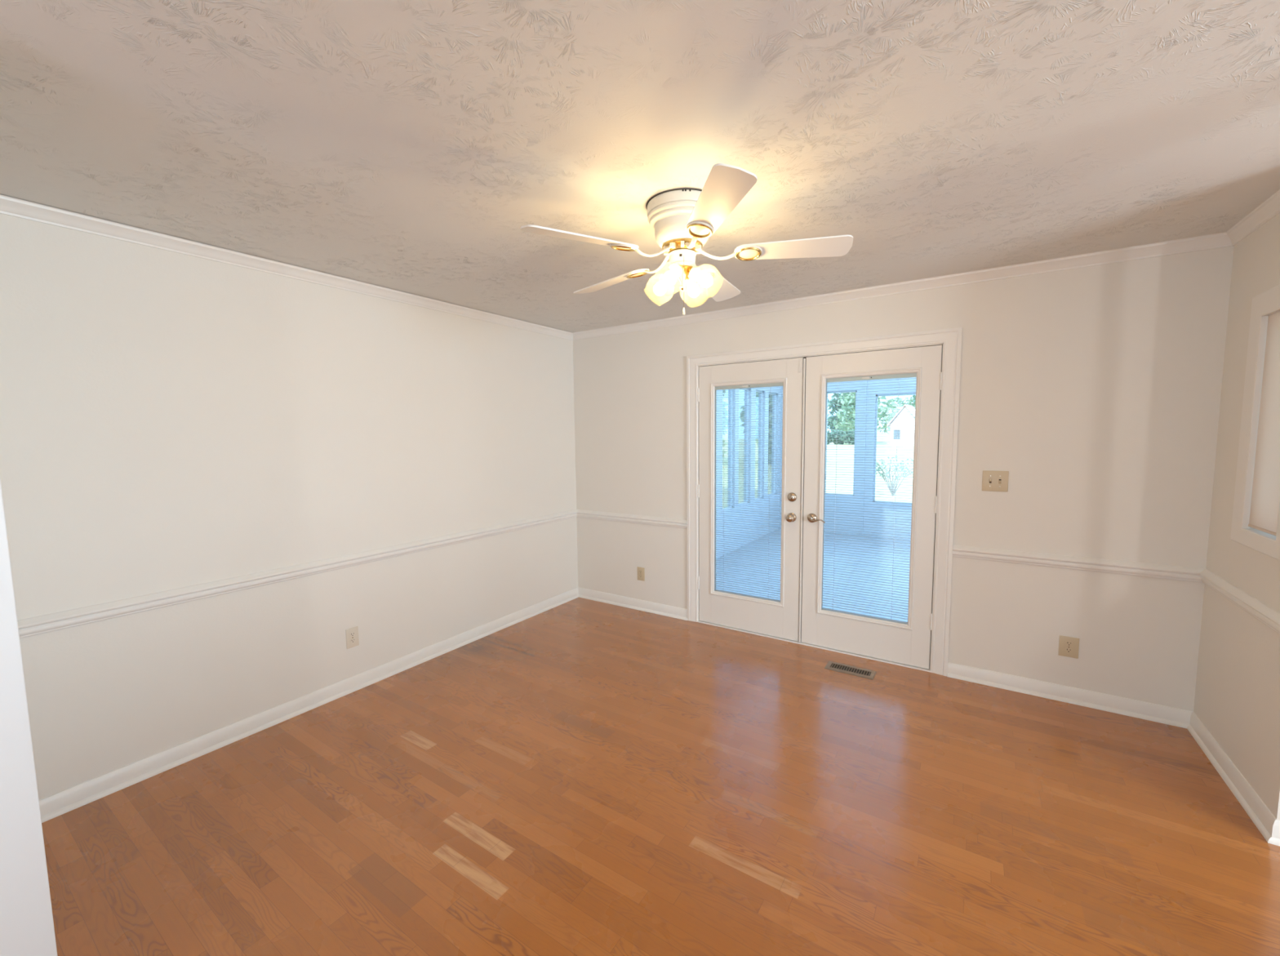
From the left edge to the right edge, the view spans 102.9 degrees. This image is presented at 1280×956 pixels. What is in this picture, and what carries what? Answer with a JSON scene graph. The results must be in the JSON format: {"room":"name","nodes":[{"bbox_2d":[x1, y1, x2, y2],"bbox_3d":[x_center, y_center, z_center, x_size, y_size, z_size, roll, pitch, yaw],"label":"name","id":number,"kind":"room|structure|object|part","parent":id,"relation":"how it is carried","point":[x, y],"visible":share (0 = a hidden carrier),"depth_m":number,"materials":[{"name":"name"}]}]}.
{"room":"empty dining room","nodes":[
{"label":"empty dining room","id":0,"kind":"room"},
{"bbox_2d":[0,213,577,799],"bbox_3d":[-2.816,0.260,1.510,0.150,2.540,8.140,3,6,33],"label":"wall","id":1,"kind":"structure","parent":0,"point":[169,420],"depth_m":2.56,"materials":[{"name":"paint"}]},
{"bbox_2d":[0,194,573,340],"bbox_3d":[-1.546,-1.142,3.178,0.040,0.058,3.470,3,6,33],"label":"crown molding","id":2,"kind":"structure","parent":1,"relation":"attached to","point":[9,206],"depth_m":2.48,"materials":[{"name":"paint"}]},
{"bbox_2d":[17,509,577,638],"bbox_3d":[-1.535,0.465,3.322,0.026,0.072,3.470,3,6,33],"label":"chair rail","id":3,"kind":"object","parent":1,"relation":"attached to","point":[28,627],"visible":1,"depth_m":2.58,"materials":[{"name":"paint"}]},
{"bbox_2d":[39,586,578,822],"bbox_3d":[-1.528,1.214,3.387,0.024,0.087,3.470,3,6,33],"label":"baseboard","id":4,"kind":"structure","parent":1,"relation":"attached to","point":[55,805],"depth_m":2.67,"materials":[{"name":"paint"}]},
{"bbox_2d":[345,626,359,648],"bbox_3d":[-1.732,0.961,3.071,0.008,0.120,0.072,3,6,33],"label":"wall outlet","id":5,"kind":"object","parent":1,"relation":"attached to","point":[352,633],"visible":1,"depth_m":3.07,"materials":[{"name":"beige plastic"}]},
{"bbox_2d":[349,631,355,636],"bbox_3d":[-1.731,0.942,3.069,0.003,0.025,0.034,3,6,33],"label":"receptacle","id":6,"kind":"object","parent":5,"relation":"attached to","point":[351,633],"depth_m":3.07,"materials":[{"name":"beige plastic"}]},
{"bbox_2d":[350,638,355,643],"bbox_3d":[-1.731,0.980,3.072,0.003,0.025,0.034,3,6,33],"label":"receptacle","id":7,"kind":"object","parent":5,"relation":"attached to","point":[352,640],"depth_m":3.07,"materials":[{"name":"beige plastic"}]},
{"bbox_2d":[0,0,1279,333],"bbox_3d":[-0.027,-0.823,-1.751,8.400,0.120,10.340,3,6,33],"label":"ceiling","id":8,"kind":"structure","parent":0,"point":[408,146],"depth_m":1.53,"materials":[{"name":"white paint"}]},
{"bbox_2d":[520,163,853,315],"bbox_3d":[0.174,-0.875,2.099,1.249,0.445,1.234,3,6,33],"label":"ceiling fan","id":9,"kind":"object","parent":8,"relation":"hanging from","point":[682,220],"visible":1,"depth_m":1.96,"materials":[{"name":"metal"}]},
{"bbox_3d":[-0.210,-0.878,1.866,0.448,0.006,0.134,-3,18,-27],"label":"blade","id":10,"kind":"part","parent":9,"relation":"part of","materials":[{"name":"white wood"}]},
{"bbox_3d":[-0.133,-0.909,2.364,0.448,0.006,0.134,2,19,45],"label":"blade","id":11,"kind":"part","parent":9,"relation":"part of","materials":[{"name":"white wood"}]},
{"bbox_3d":[0.094,-0.796,2.119,0.077,0.070,0.052,3,6,33],"label":"light bulb","id":12,"kind":"part","parent":9,"relation":"part of","materials":[{"name":"white glass"}]},
{"bbox_3d":[0.123,-0.785,1.992,0.052,0.070,0.077,3,6,33],"label":"light bulb","id":13,"kind":"part","parent":9,"relation":"part of","materials":[{"name":"white glass"}]},
{"bbox_2d":[669,264,682,278],"bbox_3d":[0.143,-0.819,2.022,0.050,0.046,0.041,3,6,33],"label":"socket","id":14,"kind":"object","parent":9,"relation":"attached to","point":[677,268],"depth_m":2.01,"materials":[{"name":"ceramic"}]},
{"bbox_3d":[0.172,-0.775,2.010,0.003,0.207,0.017,0,5,1],"label":"pull chain","id":15,"kind":"part","parent":9,"relation":"part of","materials":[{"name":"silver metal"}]},
{"bbox_2d":[684,277,693,284],"bbox_3d":[0.201,-0.828,2.114,0.050,0.046,0.041,3,6,33],"label":"socket","id":16,"kind":"object","parent":9,"relation":"attached to","point":[689,281],"depth_m":2.10,"materials":[{"name":"ceramic"}]},
{"bbox_3d":[0.221,-0.800,2.149,0.052,0.070,0.077,3,6,33],"label":"light bulb","id":17,"kind":"part","parent":9,"relation":"part of","materials":[{"name":"white glass"}]},
{"bbox_2d":[688,266,699,279],"bbox_3d":[0.218,-0.822,2.039,0.041,0.046,0.050,3,6,33],"label":"socket","id":18,"kind":"object","parent":9,"relation":"attached to","point":[694,271],"depth_m":2.02,"materials":[{"name":"ceramic"}]},
{"bbox_3d":[0.251,-0.789,2.022,0.077,0.070,0.052,3,6,33],"label":"light bulb","id":19,"kind":"part","parent":9,"relation":"part of","materials":[{"name":"white glass"}]},
{"bbox_3d":[0.365,-0.921,2.444,0.134,0.006,0.448,-13,-2,27],"label":"blade","id":20,"kind":"part","parent":9,"relation":"part of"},
{"bbox_3d":[0.239,-0.874,1.639,0.134,0.006,0.448,12,1,-10],"label":"blade","id":21,"kind":"part","parent":9,"relation":"part of","materials":[{"name":"white wood"}]},
{"bbox_3d":[0.595,-0.895,1.996,0.448,0.006,0.134,0,-8,9],"label":"blade","id":22,"kind":"part","parent":9,"relation":"part of","materials":[{"name":"white wood"}]},
{"bbox_2d":[41,597,1279,955],"bbox_3d":[0.604,1.632,-0.615,8.000,0.100,8.140,3,6,33],"label":"floor","id":23,"kind":"structure","parent":0,"point":[578,776],"depth_m":2.00,"materials":[{"name":"brown wood"}]},
{"bbox_2d":[824,660,876,679],"bbox_3d":[1.352,1.232,3.278,0.293,0.008,0.129,3,6,33],"label":"floor vent","id":24,"kind":"object","parent":23,"relation":"in","point":[838,667],"visible":1,"depth_m":3.27,"materials":[{"name":"brown metal"}]},
{"bbox_2d":[716,386,781,557],"bbox_3d":[1.034,-0.240,6.683,0.100,2.560,4.774,3,6,33],"label":"wall","id":25,"kind":"structure","parent":0,"point":[752,428],"depth_m":7.48,"materials":[{"name":"white paint"}]},
{"bbox_2d":[722,389,733,511],"bbox_3d":[1.147,-0.404,6.844,0.040,1.675,0.412,3,6,33],"label":"window","id":26,"kind":"structure","parent":25,"relation":"in","point":[726,424],"depth_m":6.91,"materials":[{"name":"glass"}]},
{"bbox_2d":[737,388,749,505],"bbox_3d":[1.458,-0.448,7.316,0.040,1.675,0.456,3,6,33],"label":"window","id":27,"kind":"structure","parent":25,"relation":"in","point":[743,405],"depth_m":7.39,"materials":[{"name":"glass"}]},
{"bbox_2d":[755,390,763,499],"bbox_3d":[1.795,-0.496,7.828,0.040,1.675,0.396,3,6,33],"label":"window","id":28,"kind":"structure","parent":25,"relation":"in","point":[759,406],"depth_m":7.91,"materials":[{"name":"glass"}]},
{"bbox_2d":[767,392,776,496],"bbox_3d":[2.128,-0.543,8.333,0.040,1.675,0.470,3,6,33],"label":"window","id":29,"kind":"structure","parent":25,"relation":"in","point":[771,442],"depth_m":8.43,"materials":[{"name":"plastic"}]},
{"bbox_2d":[715,527,911,622],"bbox_3d":[2.558,1.146,5.899,4.100,0.100,4.924,3,6,33],"label":"floor","id":30,"kind":"structure","parent":0,"point":[850,536],"depth_m":5.98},
{"bbox_2d":[781,377,916,539],"bbox_3d":[3.920,-0.359,7.697,3.806,2.560,0.100,3,6,33],"label":"wall","id":31,"kind":"structure","parent":0,"point":[869,438],"depth_m":7.91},
{"bbox_2d":[779,380,866,535],"bbox_3d":[2.936,-0.399,8.270,1.330,2.560,0.020,3,6,33],"label":"batten","id":32,"kind":"object","parent":31,"relation":"attached to","point":[865,398],"visible":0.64,"depth_m":7.99,"materials":[{"name":"plastic"}]},
{"bbox_2d":[825,390,857,496],"bbox_3d":[3.206,-0.549,8.150,0.470,1.655,0.040,3,6,33],"label":"window","id":33,"kind":"structure","parent":31,"relation":"in","point":[855,391],"depth_m":8.08,"materials":[{"name":"plastic"}]},
{"bbox_2d":[872,392,915,504],"bbox_3d":[3.880,-0.439,7.716,0.600,1.651,0.040,3,6,33],"label":"window","id":34,"kind":"structure","parent":31,"relation":"in","point":[914,393],"depth_m":7.83,"materials":[{"name":"plastic"}]},
{"bbox_2d":[573,245,1234,711],"bbox_3d":[1.146,0.029,3.682,4.080,2.540,0.140,3,6,33],"label":"wall","id":35,"kind":"structure","parent":0,"point":[1097,388],"depth_m":2.86,"materials":[{"name":"paint"}]},
{"bbox_2d":[576,509,687,528],"bbox_3d":[-0.109,0.353,4.440,1.176,0.072,0.026,3,6,33],"label":"chair rail","id":36,"kind":"object","parent":35,"relation":"attached to","point":[649,520],"visible":1,"depth_m":4.40,"materials":[{"name":"paint"}]},
{"bbox_2d":[637,566,644,581],"bbox_3d":[0.008,0.831,4.419,0.074,0.116,0.008,3,6,33],"label":"wall outlet","id":37,"kind":"object","parent":35,"relation":"attached to","point":[641,571],"visible":1,"depth_m":4.42,"materials":[{"name":"beige plastic"}]},
{"bbox_2d":[697,357,806,641],"bbox_3d":[0.805,0.161,3.826,0.832,2.031,0.120,3,6,33],"label":"door","id":38,"kind":"structure","parent":35,"relation":"in","point":[782,618],"depth_m":3.80,"materials":[{"name":"paint"}]},
{"bbox_3d":[0.825,0.105,3.870,0.590,1.662,0.016,3,6,33],"label":"glazing frame","id":39,"kind":"part","parent":38,"relation":"part of","materials":[{"name":"paint"}]},
{"bbox_3d":[0.650,0.112,3.953,0.002,1.580,0.001,3,6,33],"label":"ladder cord","id":40,"kind":"part","parent":38,"relation":"part of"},
{"bbox_3d":[0.823,0.903,3.923,0.528,0.013,0.013,3,6,33],"label":"rail","id":41,"kind":"part","parent":38,"relation":"part of","materials":[{"name":"white plastic"}]},
{"bbox_3d":[0.802,0.108,3.835,0.590,1.662,0.020,3,6,33],"label":"glazing frame","id":42,"kind":"part","parent":38,"relation":"part of","materials":[{"name":"paint"}]},
{"bbox_2d":[715,386,782,598],"bbox_3d":[0.814,0.111,3.854,0.528,1.550,0.012,3,6,33],"label":"blind","id":43,"kind":"object","parent":38,"relation":"in","point":[722,388],"depth_m":3.86,"materials":[{"name":"plastic"}]},
{"bbox_3d":[0.806,-0.682,3.785,0.540,0.029,0.024,3,6,33],"label":"head rail","id":44,"kind":"part","parent":38,"relation":"part of","materials":[{"name":"paint"}]},
{"bbox_3d":[0.953,0.126,3.755,0.002,1.580,0.001,3,6,33],"label":"ladder cord","id":45,"kind":"part","parent":38,"relation":"part of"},
{"bbox_3d":[1.068,0.285,3.626,0.055,0.055,0.056,3,6,33],"label":"knob","id":46,"kind":"part","parent":38,"relation":"part of","materials":[{"name":"gold metal"}]},
{"bbox_2d":[697,620,931,672],"bbox_3d":[1.197,1.192,3.751,1.660,0.009,0.152,3,6,33],"label":"door sill","id":47,"kind":"structure","parent":35,"relation":"attached to","point":[700,621],"depth_m":3.61,"materials":[{"name":"paint"}]},
{"bbox_2d":[686,327,962,675],"bbox_3d":[1.185,0.135,3.655,1.829,2.133,0.159,3,6,33],"label":"door frame","id":48,"kind":"structure","parent":35,"relation":"attached to","point":[951,338],"depth_m":3.19,"materials":[{"name":"paint"}]},
{"bbox_2d":[801,344,942,668],"bbox_3d":[1.497,0.192,3.380,0.816,2.031,0.108,3,6,33],"label":"door","id":49,"kind":"structure","parent":35,"relation":"in","point":[908,642],"depth_m":3.36,"materials":[{"name":"paint"}]},
{"bbox_3d":[1.224,0.294,3.518,0.104,0.026,0.021,3,6,33],"label":"lever handle","id":50,"kind":"part","parent":49,"relation":"part of","materials":[{"name":"gold metal"}]},
{"bbox_3d":[1.520,0.135,3.415,0.601,1.667,0.016,3,6,33],"label":"glazing frame","id":51,"kind":"part","parent":49,"relation":"part of","materials":[{"name":"paint"}]},
{"bbox_3d":[1.342,0.141,3.500,0.002,1.585,0.001,3,6,33],"label":"ladder cord","id":52,"kind":"part","parent":49,"relation":"part of","materials":[{"name":"white fabric"}]},
{"bbox_3d":[1.518,0.935,3.468,0.539,0.013,0.013,3,6,33],"label":"rail","id":53,"kind":"part","parent":49,"relation":"part of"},
{"bbox_3d":[1.497,0.138,3.379,0.601,1.667,0.020,3,6,33],"label":"glazing frame","id":54,"kind":"part","parent":49,"relation":"part of","materials":[{"name":"paint"}]},
{"bbox_2d":[822,377,916,619],"bbox_3d":[1.509,0.138,3.398,0.539,1.550,0.012,3,6,33],"label":"blind","id":55,"kind":"object","parent":49,"relation":"in","point":[824,398],"depth_m":3.41,"materials":[{"name":"white plastic"}]},
{"bbox_3d":[1.501,-0.655,3.329,0.551,0.029,0.024,3,6,33],"label":"head rail","id":56,"kind":"part","parent":49,"relation":"part of","materials":[{"name":"paint"}]},
{"bbox_3d":[1.651,0.155,3.298,0.002,1.585,0.001,3,6,33],"label":"ladder cord","id":57,"kind":"part","parent":49,"relation":"part of","materials":[{"name":"white fabric"}]},
{"bbox_2d":[573,189,1279,340],"bbox_3d":[2.485,-1.091,2.068,8.000,0.058,0.905,3,6,33],"label":"crown molding","id":58,"kind":"structure","parent":35,"relation":"attached to","point":[1222,239],"depth_m":2.89,"materials":[{"name":"paint"}]},
{"bbox_2d":[577,586,1279,845],"bbox_3d":[2.515,1.266,2.279,8.000,0.087,0.889,3,6,33],"label":"baseboard","id":59,"kind":"structure","parent":35,"relation":"attached to","point":[1157,713],"depth_m":2.74,"materials":[{"name":"paint"}]},
{"bbox_2d":[982,470,1008,491],"bbox_3d":[2.073,0.019,2.974,0.125,0.120,0.021,3,6,33],"label":"light switch","id":60,"kind":"object","parent":35,"relation":"attached to","point":[992,481],"visible":1,"depth_m":2.98,"materials":[{"name":"beige plastic"}]},
{"bbox_2d":[1057,635,1079,658],"bbox_3d":[2.401,0.945,2.853,0.086,0.116,0.008,3,6,33],"label":"wall outlet","id":61,"kind":"object","parent":35,"relation":"attached to","point":[1068,646],"visible":1,"depth_m":2.85,"materials":[{"name":"beige plastic"}]},
{"bbox_2d":[1064,647,1072,653],"bbox_3d":[2.400,0.965,2.853,0.034,0.025,0.003,3,6,33],"label":"receptacle","id":62,"kind":"object","parent":61,"relation":"attached to","point":[1067,650],"depth_m":2.85,"materials":[{"name":"beige plastic"}]},
{"bbox_2d":[1065,640,1072,646],"bbox_3d":[2.399,0.926,2.850,0.034,0.025,0.003,3,6,33],"label":"receptacle","id":63,"kind":"object","parent":61,"relation":"attached to","point":[1068,643],"depth_m":2.85,"materials":[{"name":"beige plastic"}]},
{"bbox_2d":[952,544,1204,582],"bbox_3d":[2.361,0.467,2.823,1.074,0.072,0.026,3,6,33],"label":"chair rail","id":64,"kind":"object","parent":35,"relation":"attached to","point":[1100,565],"visible":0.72,"depth_m":2.78,"materials":[{"name":"paint"}]},
{"bbox_2d":[1193,213,1279,819],"bbox_3d":[2.677,0.144,2.165,0.150,2.540,1.005,3,6,33],"label":"wall","id":65,"kind":"structure","parent":0,"point":[1237,699],"depth_m":2.24,"materials":[{"name":"paint"}]},
{"bbox_2d":[1200,568,1279,634],"bbox_3d":[4.201,0.596,1.104,3.946,0.072,0.891,3,6,33],"label":"chair rail","id":66,"kind":"object","parent":65,"relation":"attached to","point":[1268,615],"visible":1,"depth_m":2.14,"materials":[{"name":"paint"}]},
{"bbox_2d":[1230,284,1279,560],"bbox_3d":[2.550,-0.228,1.987,0.136,1.053,0.502,3,6,33],"label":"window","id":67,"kind":"structure","parent":65,"relation":"in","point":[1255,520],"depth_m":2.10,"materials":[{"name":"paint"}]},
{"bbox_2d":[1248,311,1279,533],"bbox_3d":[2.510,-0.221,2.012,0.002,0.872,0.290,3,6,33],"label":"roller shade","id":68,"kind":"object","parent":67,"relation":"attached to","point":[1264,442],"depth_m":2.07,"materials":[{"name":"beige fabric"}]},
{"bbox_3d":[-2.017,0.205,1.462,1.235,2.440,0.115,3,6,33],"label":"wall","id":69,"kind":"structure","parent":0,"visible":0},
{"bbox_2d":[0,477,57,955],"bbox_3d":[-1.524,0.228,1.139,0.085,2.440,0.145,3,6,33],"label":"door frame","id":70,"kind":"structure","parent":69,"relation":"attached to","point":[27,928],"depth_m":1.19,"materials":[{"name":"paint"}]},
{"label":"outside","id":71,"kind":"structure","parent":0,"visible":0},
{"bbox_2d":[826,438,914,502],"bbox_3d":[30.847,-5.119,79.825,210.000,0.200,159.700,3,6,33],"label":"ground","id":72,"kind":"structure","parent":71,"point":[842,458],"depth_m":27.25,"materials":[{"name":"white concrete"}]},
{"bbox_2d":[826,392,851,432],"bbox_3d":[42.403,-14.979,103.746,11.331,15.120,10.728,3,6,33],"label":"tree","id":73,"kind":"object","parent":72,"relation":"on","point":[830,405],"visible":0.12,"depth_m":103.43,"materials":[{"name":"green plant"}]},
{"bbox_2d":[826,429,854,444],"bbox_3d":[27.430,-6.530,82.478,16.824,2.828,3.556,3,6,33],"label":"hedge","id":74,"kind":"object","parent":72,"relation":"on","point":[840,437],"visible":0.27,"depth_m":79.94,"materials":[{"name":"green plant"}]},
{"bbox_2d":[832,391,911,433],"bbox_3d":[38.957,-15.258,84.484,12.557,19.066,9.749,3,6,33],"label":"tree","id":75,"kind":"object","parent":72,"relation":"on","point":[846,421],"visible":0.19,"depth_m":83.54,"materials":[{"name":"green plant"}]},
{"bbox_2d":[875,455,913,496],"bbox_3d":[7.830,-0.069,15.900,1.581,1.292,1.464,-4,6,-37],"label":"shrub","id":76,"kind":"object","parent":72,"relation":"on","point":[892,491],"visible":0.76,"depth_m":15.88,"materials":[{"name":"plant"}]},
{"bbox_2d":[886,404,915,445],"bbox_3d":[37.316,-7.341,70.962,4.300,5.620,5.600,3,6,37],"label":"house","id":77,"kind":"structure","parent":72,"relation":"on","point":[906,415],"depth_m":69.12,"materials":[{"name":"white"}]},
{"bbox_3d":[36.408,-5.415,68.664,0.900,2.200,0.070,3,6,37],"label":"door","id":78,"kind":"part","parent":77,"relation":"part of","materials":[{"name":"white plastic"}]},
{"bbox_2d":[905,395,915,418],"bbox_3d":[57.107,-15.716,99.201,10.385,17.050,9.306,3,6,33],"label":"tree","id":79,"kind":"object","parent":72,"relation":"on","point":[911,400],"visible":0.02,"depth_m":100.69,"materials":[{"name":"green plant"}]}
]}

